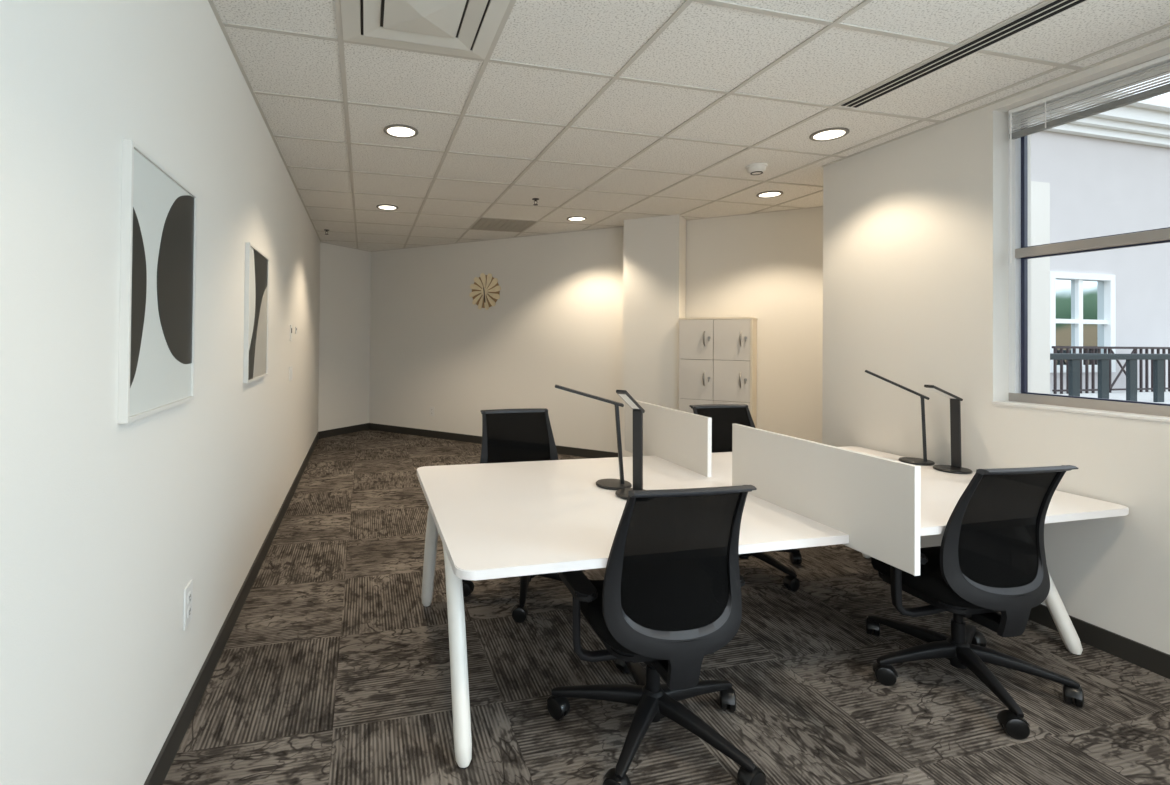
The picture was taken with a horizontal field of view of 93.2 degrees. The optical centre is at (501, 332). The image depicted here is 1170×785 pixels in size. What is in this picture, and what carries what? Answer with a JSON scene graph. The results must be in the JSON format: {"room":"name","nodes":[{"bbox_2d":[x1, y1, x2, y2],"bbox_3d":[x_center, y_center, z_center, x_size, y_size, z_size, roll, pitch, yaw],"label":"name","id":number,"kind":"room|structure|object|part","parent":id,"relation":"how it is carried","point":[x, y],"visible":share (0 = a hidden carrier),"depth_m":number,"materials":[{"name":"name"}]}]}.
{"room":"open-plan office","nodes":[
{"label":"open-plan office","id":0,"kind":"room"},
{"bbox_2d":[0,0,320,784],"bbox_3d":[-1.451,0.066,2.811,0.150,2.900,10.760,1,-1,-14],"label":"wall","id":1,"kind":"structure","parent":0,"point":[106,524],"depth_m":1.47,"materials":[{"name":"white paint"}]},
{"bbox_2d":[118,139,196,423],"bbox_3d":[-1.102,-0.138,1.785,0.024,0.777,0.603,1,-1,-14],"label":"framed picture","id":2,"kind":"object","parent":1,"relation":"attached to","point":[157,308],"visible":1,"depth_m":1.69,"materials":[{"name":"white paper"}]},
{"bbox_2d":[183,580,192,630],"bbox_3d":[-1.202,1.043,2.098,0.011,0.155,0.090,1,-1,-14],"label":"wall outlet","id":3,"kind":"object","parent":1,"relation":"attached to","point":[188,591],"visible":1,"depth_m":2.08,"materials":[{"name":"white plastic"}]},
{"bbox_2d":[187,605,190,617],"bbox_3d":[-1.199,1.070,2.098,0.004,0.036,0.038,1,-1,-14],"label":"socket","id":4,"kind":"object","parent":3,"relation":"attached to","point":[188,606],"depth_m":2.09,"materials":[{"name":"grey plastic"}]},
{"bbox_2d":[188,591,190,603],"bbox_3d":[-1.199,1.016,2.098,0.004,0.036,0.038,1,-1,-14],"label":"socket","id":5,"kind":"object","parent":3,"relation":"attached to","point":[189,592],"depth_m":2.09,"materials":[{"name":"grey plastic"}]},
{"bbox_2d":[144,432,318,784],"bbox_3d":[-1.386,1.465,2.816,0.012,0.105,10.760,1,-1,-14],"label":"baseboard","id":6,"kind":"structure","parent":1,"relation":"attached to","point":[157,775],"depth_m":2.39,"materials":[{"name":"grey plastic"}]},
{"bbox_2d":[243,242,268,382],"bbox_3d":[-1.492,-0.107,3.341,0.024,0.782,0.635,1,-1,-14],"label":"framed picture","id":7,"kind":"object","parent":1,"relation":"attached to","point":[256,300],"visible":1,"depth_m":3.26,"materials":[{"name":"white"}]},
{"bbox_2d":[290,325,291,340],"bbox_3d":[-1.901,0.005,4.936,0.010,0.150,0.090,1,-1,-14],"label":"thermostat","id":8,"kind":"object","parent":1,"relation":"attached to","point":[290,325],"visible":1,"depth_m":4.91,"materials":[{"name":"white plastic"}]},
{"bbox_2d":[318,242,370,431],"bbox_3d":[-2.482,0.118,8.528,0.150,2.900,1.032,0,-1,31],"label":"wall","id":9,"kind":"structure","parent":0,"point":[345,272],"depth_m":8.46,"materials":[{"name":"white paint"}]},
{"bbox_2d":[319,423,368,438],"bbox_3d":[-2.427,1.515,8.470,0.012,0.105,1.032,0,-1,31],"label":"baseboard","id":10,"kind":"structure","parent":9,"relation":"attached to","point":[355,428],"depth_m":8.44,"materials":[{"name":"grey plastic"}]},
{"bbox_2d":[369,207,822,452],"bbox_3d":[1.276,0.137,6.963,7.898,2.900,0.150,0,-1,31],"label":"wall","id":11,"kind":"structure","parent":0,"point":[556,318],"depth_m":7.16,"materials":[{"name":"white paint"}]},
{"bbox_2d":[430,407,433,415],"bbox_3d":[-1.054,1.189,8.248,0.085,0.140,0.011,0,-1,31],"label":"wall outlet","id":12,"kind":"object","parent":11,"relation":"attached to","point":[431,408],"visible":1,"depth_m":8.24,"materials":[{"name":"white plastic"}]},
{"bbox_2d":[469,273,500,309],"bbox_3d":[-0.242,-0.584,7.772,0.527,0.527,0.043,0,-1,31],"label":"wall clock","id":13,"kind":"object","parent":11,"relation":"attached to","point":[486,289],"visible":1,"depth_m":7.76,"materials":[{"name":"brown wood"}]},
{"bbox_2d":[481,288,487,294],"bbox_3d":[-0.247,-0.584,7.763,0.110,0.110,0.012,0,-1,31],"label":"clock","id":14,"kind":"object","parent":13,"relation":"on","point":[484,291],"depth_m":7.75,"materials":[{"name":"brown wood"}]},
{"bbox_2d":[369,423,617,457],"bbox_3d":[-0.300,1.528,7.781,4.363,0.105,0.012,0,-1,31],"label":"baseboard","id":15,"kind":"structure","parent":11,"relation":"attached to","point":[564,450],"depth_m":7.96,"materials":[{"name":"grey plastic"}]},
{"bbox_2d":[163,429,1169,784],"bbox_3d":[1.583,1.608,3.932,6.319,0.100,11.485,1,-1,-14],"label":"floor","id":16,"kind":"structure","parent":0,"point":[333,668],"depth_m":2.38,"materials":[{"name":"carpet"}]},
{"bbox_2d":[462,408,562,622],"bbox_3d":[0.115,1.016,3.290,0.757,1.041,0.799,1,-1,-15],"label":"office chair","id":17,"kind":"object","parent":16,"relation":"on","point":[526,434],"visible":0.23,"depth_m":3.48,"materials":[{"name":"black fabric"}]},
{"bbox_3d":[0.082,0.510,3.560,0.444,0.024,0.065,1,-1,-15],"label":"rail","id":18,"kind":"part","parent":17,"relation":"part of","materials":[{"name":"grey plastic"}]},
{"bbox_3d":[0.097,0.767,3.490,0.432,0.506,0.113,1,-1,-15],"label":"backrest","id":19,"kind":"part","parent":17,"relation":"part of","materials":[{"name":"black fabric"}]},
{"bbox_3d":[0.097,0.854,3.485,0.535,0.700,0.139,1,-1,-15],"label":"backrest frame","id":20,"kind":"part","parent":17,"relation":"part of","materials":[{"name":"black plastic"}]},
{"bbox_3d":[0.124,1.417,3.068,0.064,0.077,0.360,0,-1,6],"label":"leg","id":21,"kind":"part","parent":17,"relation":"part of","materials":[{"name":"black plastic"}]},
{"bbox_3d":[0.338,1.420,3.192,0.360,0.077,0.064,0,-1,24],"label":"leg","id":22,"kind":"part","parent":17,"relation":"part of","materials":[{"name":"black plastic"}]},
{"bbox_2d":[622,214,685,456],"bbox_3d":[1.771,0.136,6.367,0.636,2.900,0.330,0,-1,31],"label":"wall pier","id":23,"kind":"object","parent":16,"relation":"on","point":[654,254],"visible":0.57,"depth_m":6.22,"materials":[{"name":"white paint"}]},
{"bbox_2d":[546,485,765,784],"bbox_3d":[0.590,1.026,2.133,0.774,1.006,0.775,1,-1,-12],"label":"office chair","id":24,"kind":"object","parent":16,"relation":"on","point":[668,597],"visible":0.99,"depth_m":1.90,"materials":[{"name":"black plastic"}]},
{"bbox_3d":[0.391,1.094,2.072,0.254,0.278,0.060,1,-1,-3],"label":"armrest","id":25,"kind":"part","parent":24,"relation":"part of","materials":[{"name":"black plastic"}]},
{"bbox_3d":[0.375,1.409,2.146,0.360,0.077,0.064,0,-1,13],"label":"leg","id":26,"kind":"part","parent":24,"relation":"part of","materials":[{"name":"black plastic"}]},
{"bbox_3d":[0.573,1.091,2.145,0.510,0.129,0.490,1,-1,-12],"label":"seat","id":27,"kind":"part","parent":24,"relation":"part of","materials":[{"name":"black fabric"}]},
{"bbox_3d":[0.562,1.413,2.307,0.064,0.077,0.360,1,-1,-5],"label":"leg","id":28,"kind":"part","parent":24,"relation":"part of","materials":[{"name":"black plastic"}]},
{"bbox_3d":[0.469,1.408,1.918,0.064,0.077,0.360,0,-1,31],"label":"leg","id":29,"kind":"part","parent":24,"relation":"part of","materials":[{"name":"black plastic"}]},
{"bbox_3d":[0.626,0.877,1.899,0.535,0.700,0.139,1,-1,-12],"label":"backrest frame","id":30,"kind":"part","parent":24,"relation":"part of","materials":[{"name":"black plastic"}]},
{"bbox_3d":[0.628,0.789,1.895,0.432,0.506,0.113,1,-1,-12],"label":"backrest","id":31,"kind":"part","parent":24,"relation":"part of","materials":[{"name":"black fabric"}]},
{"bbox_3d":[0.644,0.532,1.830,0.444,0.024,0.065,1,-1,-12],"label":"rail","id":32,"kind":"part","parent":24,"relation":"part of","materials":[{"name":"grey plastic"}]},
{"bbox_3d":[0.773,1.413,2.178,0.360,0.077,0.064,1,-1,-23],"label":"leg","id":33,"kind":"part","parent":24,"relation":"part of","materials":[{"name":"black plastic"}]},
{"bbox_3d":[0.716,1.410,1.938,0.064,0.077,0.360,1,-1,-41],"label":"leg","id":34,"kind":"part","parent":24,"relation":"part of","materials":[{"name":"black plastic"}]},
{"bbox_2d":[678,317,756,427],"bbox_3d":[2.340,0.714,5.939,0.739,1.745,0.460,0,-1,31],"label":"lockers","id":35,"kind":"object","parent":16,"relation":"on","point":[718,355],"visible":0.6,"depth_m":5.78,"materials":[{"name":"beige"}]},
{"bbox_3d":[2.082,0.932,5.880,0.354,0.424,0.020,0,-1,31],"label":"door","id":36,"kind":"part","parent":35,"relation":"part of","materials":[{"name":"grey laminate"}]},
{"bbox_3d":[2.086,0.503,5.885,0.354,0.424,0.020,0,-1,31],"label":"door","id":37,"kind":"part","parent":35,"relation":"part of","materials":[{"name":"grey laminate"}]},
{"bbox_3d":[2.090,0.075,5.889,0.354,0.424,0.020,0,-1,31],"label":"door","id":38,"kind":"part","parent":35,"relation":"part of","materials":[{"name":"grey laminate"}]},
{"bbox_3d":[2.389,0.933,5.696,0.354,0.424,0.020,0,-1,31],"label":"door","id":39,"kind":"part","parent":35,"relation":"part of","materials":[{"name":"grey laminate"}]},
{"bbox_3d":[2.393,0.504,5.700,0.354,0.424,0.020,0,-1,31],"label":"door","id":40,"kind":"part","parent":35,"relation":"part of","materials":[{"name":"beige metal"}]},
{"bbox_3d":[2.397,0.076,5.705,0.354,0.424,0.020,0,-1,31],"label":"door","id":41,"kind":"part","parent":35,"relation":"part of","materials":[{"name":"grey laminate"}]},
{"bbox_2d":[690,404,801,591],"bbox_3d":[1.642,1.035,3.642,0.772,1.041,0.773,1,-1,-13],"label":"office chair","id":42,"kind":"object","parent":16,"relation":"on","point":[723,416],"visible":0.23,"depth_m":3.84,"materials":[{"name":"black plastic"}]},
{"bbox_3d":[1.556,0.528,3.929,0.444,0.024,0.065,1,-1,-13],"label":"rail","id":43,"kind":"part","parent":42,"relation":"part of","materials":[{"name":"grey plastic"}]},
{"bbox_3d":[1.569,0.785,3.859,0.432,0.506,0.113,1,-1,-13],"label":"backrest","id":44,"kind":"part","parent":42,"relation":"part of","materials":[{"name":"black fabric"}]},
{"bbox_3d":[1.569,0.872,3.854,0.535,0.700,0.139,1,-1,-13],"label":"backrest frame","id":45,"kind":"part","parent":42,"relation":"part of","materials":[{"name":"black plastic"}]},
{"bbox_3d":[1.695,1.436,3.452,0.064,0.077,0.360,1,-1,-24],"label":"leg","id":46,"kind":"part","parent":42,"relation":"part of","materials":[{"name":"black plastic"}]},
{"bbox_3d":[1.820,1.440,3.665,0.360,0.077,0.064,1,-1,-6],"label":"leg","id":47,"kind":"part","parent":42,"relation":"part of","materials":[{"name":"black plastic"}]},
{"bbox_2d":[417,400,1128,768],"bbox_3d":[1.208,1.010,2.981,3.209,1.067,2.198,1,-1,-14],"label":"desk","id":48,"kind":"object","parent":16,"relation":"on","point":[507,519],"visible":0.85,"depth_m":2.40,"materials":[{"name":"white laminate"}]},
{"bbox_3d":[-0.352,1.176,2.808,0.066,0.700,0.597,1,-1,-14],"label":"leg","id":49,"kind":"part","parent":48,"relation":"part of","materials":[{"name":"white metal"}]},
{"bbox_3d":[-0.197,1.171,2.190,0.066,0.700,0.597,1,-1,-14],"label":"leg","id":50,"kind":"part","parent":48,"relation":"part of","materials":[{"name":"white metal"}]},
{"bbox_2d":[555,384,631,489],"bbox_3d":[0.478,0.538,2.876,0.403,0.521,0.184,0,-1,6],"label":"desk lamp","id":51,"kind":"object","parent":48,"relation":"on","point":[610,484],"visible":0.96,"depth_m":2.84,"materials":[{"name":"black metal"}]},
{"bbox_3d":[0.615,0.584,2.861,0.050,0.414,0.048,0,-1,6],"label":"arm","id":52,"kind":"part","parent":51,"relation":"part of","materials":[{"name":"black metal"}]},
{"bbox_2d":[615,390,644,499],"bbox_3d":[0.625,0.533,2.639,0.184,0.531,0.283,0,-1,34],"label":"desk lamp","id":53,"kind":"object","parent":48,"relation":"on","point":[638,411],"visible":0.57,"depth_m":2.70,"materials":[{"name":"black metal"}]},
{"bbox_3d":[0.674,0.587,2.712,0.048,0.405,0.028,0,-1,34],"label":"arm","id":54,"kind":"part","parent":53,"relation":"part of","materials":[{"name":"black metal"}]},
{"bbox_2d":[865,370,934,465],"bbox_3d":[2.570,0.538,3.542,0.367,0.577,0.184,0,-1,36],"label":"desk lamp","id":55,"kind":"object","parent":48,"relation":"on","point":[910,460],"visible":1,"depth_m":3.45,"materials":[{"name":"black metal"}]},
{"bbox_3d":[2.673,0.613,3.465,0.033,0.408,0.048,0,-1,36],"label":"arm","id":56,"kind":"part","parent":55,"relation":"part of","materials":[{"name":"black metal"}]},
{"bbox_2d":[924,385,972,473],"bbox_3d":[2.622,0.564,3.238,0.350,0.519,0.184,1,-1,-26],"label":"desk lamp","id":57,"kind":"object","parent":48,"relation":"on","point":[956,467],"visible":1,"depth_m":3.27,"materials":[{"name":"black metal"}]},
{"bbox_3d":[2.730,0.608,3.290,0.033,0.415,0.048,1,-1,-26],"label":"arm","id":58,"kind":"part","parent":57,"relation":"part of","materials":[{"name":"black metal"}]},
{"bbox_3d":[2.715,1.206,2.919,0.066,0.700,0.597,1,-1,-14],"label":"leg","id":59,"kind":"part","parent":48,"relation":"part of","materials":[{"name":"white metal"}]},
{"bbox_2d":[866,465,1083,739],"bbox_3d":[2.019,1.043,2.474,0.759,1.006,0.797,1,-1,-11],"label":"office chair","id":60,"kind":"object","parent":16,"relation":"on","point":[990,559],"visible":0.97,"depth_m":2.27,"materials":[{"name":"black plastic"}]},
{"bbox_3d":[1.962,1.430,2.647,0.064,0.077,0.360,1,-1,-24],"label":"leg","id":61,"kind":"part","parent":60,"relation":"part of","materials":[{"name":"black plastic"}]},
{"bbox_3d":[1.839,1.427,2.433,0.360,0.077,0.064,1,-1,-6],"label":"leg","id":62,"kind":"part","parent":60,"relation":"part of","materials":[{"name":"black plastic"}]},
{"bbox_3d":[1.860,1.113,2.431,0.254,0.278,0.060,1,-1,-2],"label":"armrest","id":63,"kind":"part","parent":60,"relation":"part of","materials":[{"name":"black plastic"}]},
{"bbox_3d":[2.042,1.109,2.502,0.510,0.129,0.490,1,-1,-11],"label":"seat","id":64,"kind":"part","parent":60,"relation":"part of","materials":[{"name":"black fabric"}]},
{"bbox_3d":[2.204,1.432,2.596,0.360,0.077,0.064,1,-1,-42],"label":"leg","id":65,"kind":"part","parent":60,"relation":"part of","materials":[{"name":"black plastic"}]},
{"bbox_3d":[2.005,1.426,2.249,0.064,0.077,0.360,0,-1,12],"label":"leg","id":66,"kind":"part","parent":60,"relation":"part of","materials":[{"name":"black plastic"}]},
{"bbox_3d":[2.093,0.895,2.256,0.535,0.700,0.139,1,-1,-11],"label":"backrest frame","id":67,"kind":"part","parent":60,"relation":"part of","materials":[{"name":"black plastic"}]},
{"bbox_3d":[2.095,0.808,2.252,0.432,0.506,0.113,1,-1,-11],"label":"backrest","id":68,"kind":"part","parent":60,"relation":"part of","materials":[{"name":"black fabric"}]},
{"bbox_3d":[2.230,1.429,2.350,0.360,0.077,0.064,0,-1,30],"label":"leg","id":69,"kind":"part","parent":60,"relation":"part of","materials":[{"name":"black plastic"}]},
{"bbox_3d":[2.111,0.550,2.187,0.444,0.024,0.065,1,-1,-11],"label":"rail","id":70,"kind":"part","parent":60,"relation":"part of","materials":[{"name":"grey plastic"}]},
{"bbox_2d":[213,0,1169,250],"bbox_3d":[1.613,-1.402,3.965,6.319,0.120,11.485,1,-1,-14],"label":"ceiling","id":71,"kind":"structure","parent":0,"point":[708,46],"depth_m":3.13,"materials":[{"name":"tile"}]},
{"bbox_2d":[376,204,397,209],"bbox_3d":[-1.228,-1.343,5.874,0.234,0.011,0.234,1,-1,-14],"label":"recessed light","id":72,"kind":"object","parent":71,"relation":"in","point":[382,206],"visible":1,"depth_m":5.87,"materials":[{"name":"grey plastic"}]},
{"bbox_2d":[383,124,417,137],"bbox_3d":[-0.683,-1.361,3.706,0.234,0.011,0.234,1,-1,-14],"label":"recessed light","id":73,"kind":"object","parent":71,"relation":"in","point":[394,130],"visible":1,"depth_m":3.69,"materials":[{"name":"grey"}]},
{"bbox_2d":[340,0,509,59],"bbox_3d":[-0.332,-1.358,2.321,0.678,0.039,0.678,1,-1,-14],"label":"ceiling vent","id":74,"kind":"object","parent":71,"relation":"in","point":[464,28],"visible":1,"depth_m":2.40,"materials":[{"name":"grey metal"}]},
{"bbox_3d":[-0.332,-1.357,2.321,0.324,0.037,0.324,1,-1,-14],"label":"panel","id":75,"kind":"part","parent":74,"relation":"part of","materials":[{"name":"white paint"}]},
{"bbox_3d":[-0.332,-1.376,2.321,0.658,0.003,0.658,1,-1,-14],"label":"plate","id":76,"kind":"part","parent":74,"relation":"part of","materials":[{"name":"grey metal"}]},
{"bbox_2d":[470,218,536,231],"bbox_3d":[0.006,-1.322,6.755,0.678,0.009,0.678,1,-1,-14],"label":"ceiling vent","id":77,"kind":"object","parent":71,"relation":"in","point":[489,224],"visible":1,"depth_m":6.73,"materials":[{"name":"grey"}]},
{"bbox_2d":[567,216,586,220],"bbox_3d":[0.868,-1.318,6.342,0.234,0.011,0.234,1,-1,-14],"label":"recessed light","id":78,"kind":"object","parent":71,"relation":"in","point":[573,218],"visible":1,"depth_m":6.32,"materials":[{"name":"grey plastic"}]},
{"bbox_2d":[208,0,1169,251],"bbox_3d":[1.612,-1.339,3.964,6.319,0.008,11.485,1,-1,-14],"label":"grid","id":79,"kind":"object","parent":71,"relation":"attached to","point":[836,23],"depth_m":3.21,"materials":[{"name":"grey paint"}]},
{"bbox_2d":[745,163,767,174],"bbox_3d":[2.042,-1.304,4.383,0.164,0.059,0.164,1,-1,-14],"label":"smoke detector","id":80,"kind":"object","parent":71,"relation":"attached to","point":[757,168],"visible":1,"depth_m":4.34,"materials":[{"name":"white plastic"}]},
{"bbox_2d":[756,191,782,197],"bbox_3d":[2.550,-1.314,5.207,0.234,0.011,0.234,1,-1,-14],"label":"recessed light","id":81,"kind":"object","parent":71,"relation":"in","point":[768,194],"visible":1,"depth_m":5.20,"materials":[{"name":"grey"}]},
{"bbox_2d":[809,127,849,140],"bbox_3d":[2.206,-1.334,3.688,0.234,0.011,0.234,1,-1,-14],"label":"recessed light","id":82,"kind":"object","parent":71,"relation":"in","point":[828,134],"visible":1,"depth_m":3.68,"materials":[{"name":"grey plastic"}]},
{"bbox_2d":[840,0,1087,107],"bbox_3d":[2.293,-1.349,2.280,0.136,0.008,1.987,1,-1,-14],"label":"ceiling vent","id":83,"kind":"object","parent":71,"relation":"in","point":[1055,7],"visible":1,"depth_m":2.58,"materials":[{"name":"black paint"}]},
{"bbox_2d":[822,39,1169,654],"bbox_3d":[3.414,0.099,1.525,0.300,2.900,5.900,1,-1,-14],"label":"wall","id":84,"kind":"structure","parent":0,"point":[916,225],"depth_m":3.31,"materials":[{"name":"white paint"}]},
{"bbox_2d":[992,61,1169,422],"bbox_3d":[3.137,-0.445,2.421,0.198,1.707,1.613,1,-1,-14],"label":"window","id":85,"kind":"structure","parent":84,"relation":"in","point":[1019,396],"depth_m":3.12,"materials":[{"name":"silver metal"}]},
{"bbox_3d":[3.098,0.400,2.404,0.133,0.016,1.613,1,-1,-14],"label":"sill","id":86,"kind":"part","parent":85,"relation":"part of","materials":[{"name":"white"}]},
{"bbox_2d":[1008,54,1169,262],"bbox_3d":[3.135,-0.851,2.416,0.055,0.890,1.560,1,-1,-14],"label":"blind","id":87,"kind":"object","parent":85,"relation":"attached to","point":[1163,89],"visible":1,"depth_m":2.82,"materials":[{"name":"white"}]},
{"bbox_3d":[3.145,-1.143,2.421,0.036,0.034,1.554,1,-1,-14],"label":"rail","id":88,"kind":"part","parent":87,"relation":"part of","materials":[{"name":"grey metal"}]},
{"bbox_3d":[3.192,0.371,2.428,0.070,0.052,1.605,1,-1,-14],"label":"frame","id":89,"kind":"part","parent":85,"relation":"part of","materials":[{"name":"silver metal"}]},
{"bbox_2d":[1028,604,1169,678],"bbox_3d":[3.249,1.495,1.472,0.012,0.105,5.900,1,-1,-14],"label":"baseboard","id":90,"kind":"structure","parent":84,"relation":"attached to","point":[1146,657],"depth_m":2.63,"materials":[{"name":"grey plastic"}]},
{"bbox_2d":[1031,181,1049,393],"bbox_3d":[3.800,0.136,4.585,1.937,2.900,0.150,1,-1,-14],"label":"wall","id":91,"kind":"structure","parent":0,"point":[1040,191],"depth_m":4.72,"materials":[{"name":"white"}]},
{"label":"outside","id":92,"kind":"structure","parent":0,"visible":0},
{"bbox_2d":[1031,91,1169,391],"bbox_3d":[14.582,-1.281,12.850,17.500,8.120,0.980,1,-1,-14],"label":"building","id":93,"kind":"structure","parent":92,"point":[1107,173],"depth_m":12.82,"materials":[{"name":"paint"}]},
{"bbox_3d":[12.862,-0.770,12.569,0.820,0.920,0.020,1,-1,-14],"label":"pane","id":94,"kind":"part","parent":93,"relation":"part of","materials":[{"name":"white"}]},
{"bbox_3d":[12.852,0.269,12.558,0.820,0.960,0.020,1,-1,-14],"label":"pane","id":95,"kind":"part","parent":93,"relation":"part of","materials":[{"name":"white"}]},
{"bbox_3d":[13.793,-0.759,12.803,0.820,0.920,0.020,1,-1,-14],"label":"pane","id":96,"kind":"part","parent":93,"relation":"part of","materials":[{"name":"white"}]},
{"bbox_3d":[13.783,0.281,12.791,0.820,0.960,0.020,1,-1,-14],"label":"pane","id":97,"kind":"part","parent":93,"relation":"part of","materials":[{"name":"white"}]},
{"bbox_3d":[14.617,-4.946,12.889,17.500,0.790,0.980,1,-1,-14],"label":"cornice","id":98,"kind":"part","parent":93,"relation":"part of","materials":[{"name":"white"}]},
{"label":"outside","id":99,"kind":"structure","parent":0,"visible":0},
{"bbox_2d":[1050,389,1169,403],"bbox_3d":[14.825,1.485,11.743,15.500,0.270,2.400,1,-1,-14],"label":"trim","id":100,"kind":"structure","parent":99,"point":[1143,396],"depth_m":11.57,"materials":[{"name":"white paint"}]},
{"bbox_2d":[1050,353,1169,401],"bbox_3d":[15.267,0.891,11.034,12.600,0.910,0.100,1,-1,-14],"label":"terrace railing","id":101,"kind":"object","parent":100,"relation":"on","point":[1073,359],"visible":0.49,"depth_m":9.95,"materials":[{"name":"grey metal"}]},
{"bbox_3d":[15.271,0.491,11.039,12.600,0.110,0.100,1,-1,-14],"label":"handrail","id":102,"kind":"part","parent":101,"relation":"part of","materials":[{"name":"grey metal"}]},
{"bbox_2d":[1052,346,1169,393],"bbox_3d":[13.703,0.829,12.241,3.750,1.030,0.060,1,-1,-14],"label":"balcony railing","id":103,"kind":"object","parent":100,"relation":"on","point":[1067,348],"visible":0.71,"depth_m":12.16,"materials":[{"name":"grey metal"}]}
]}

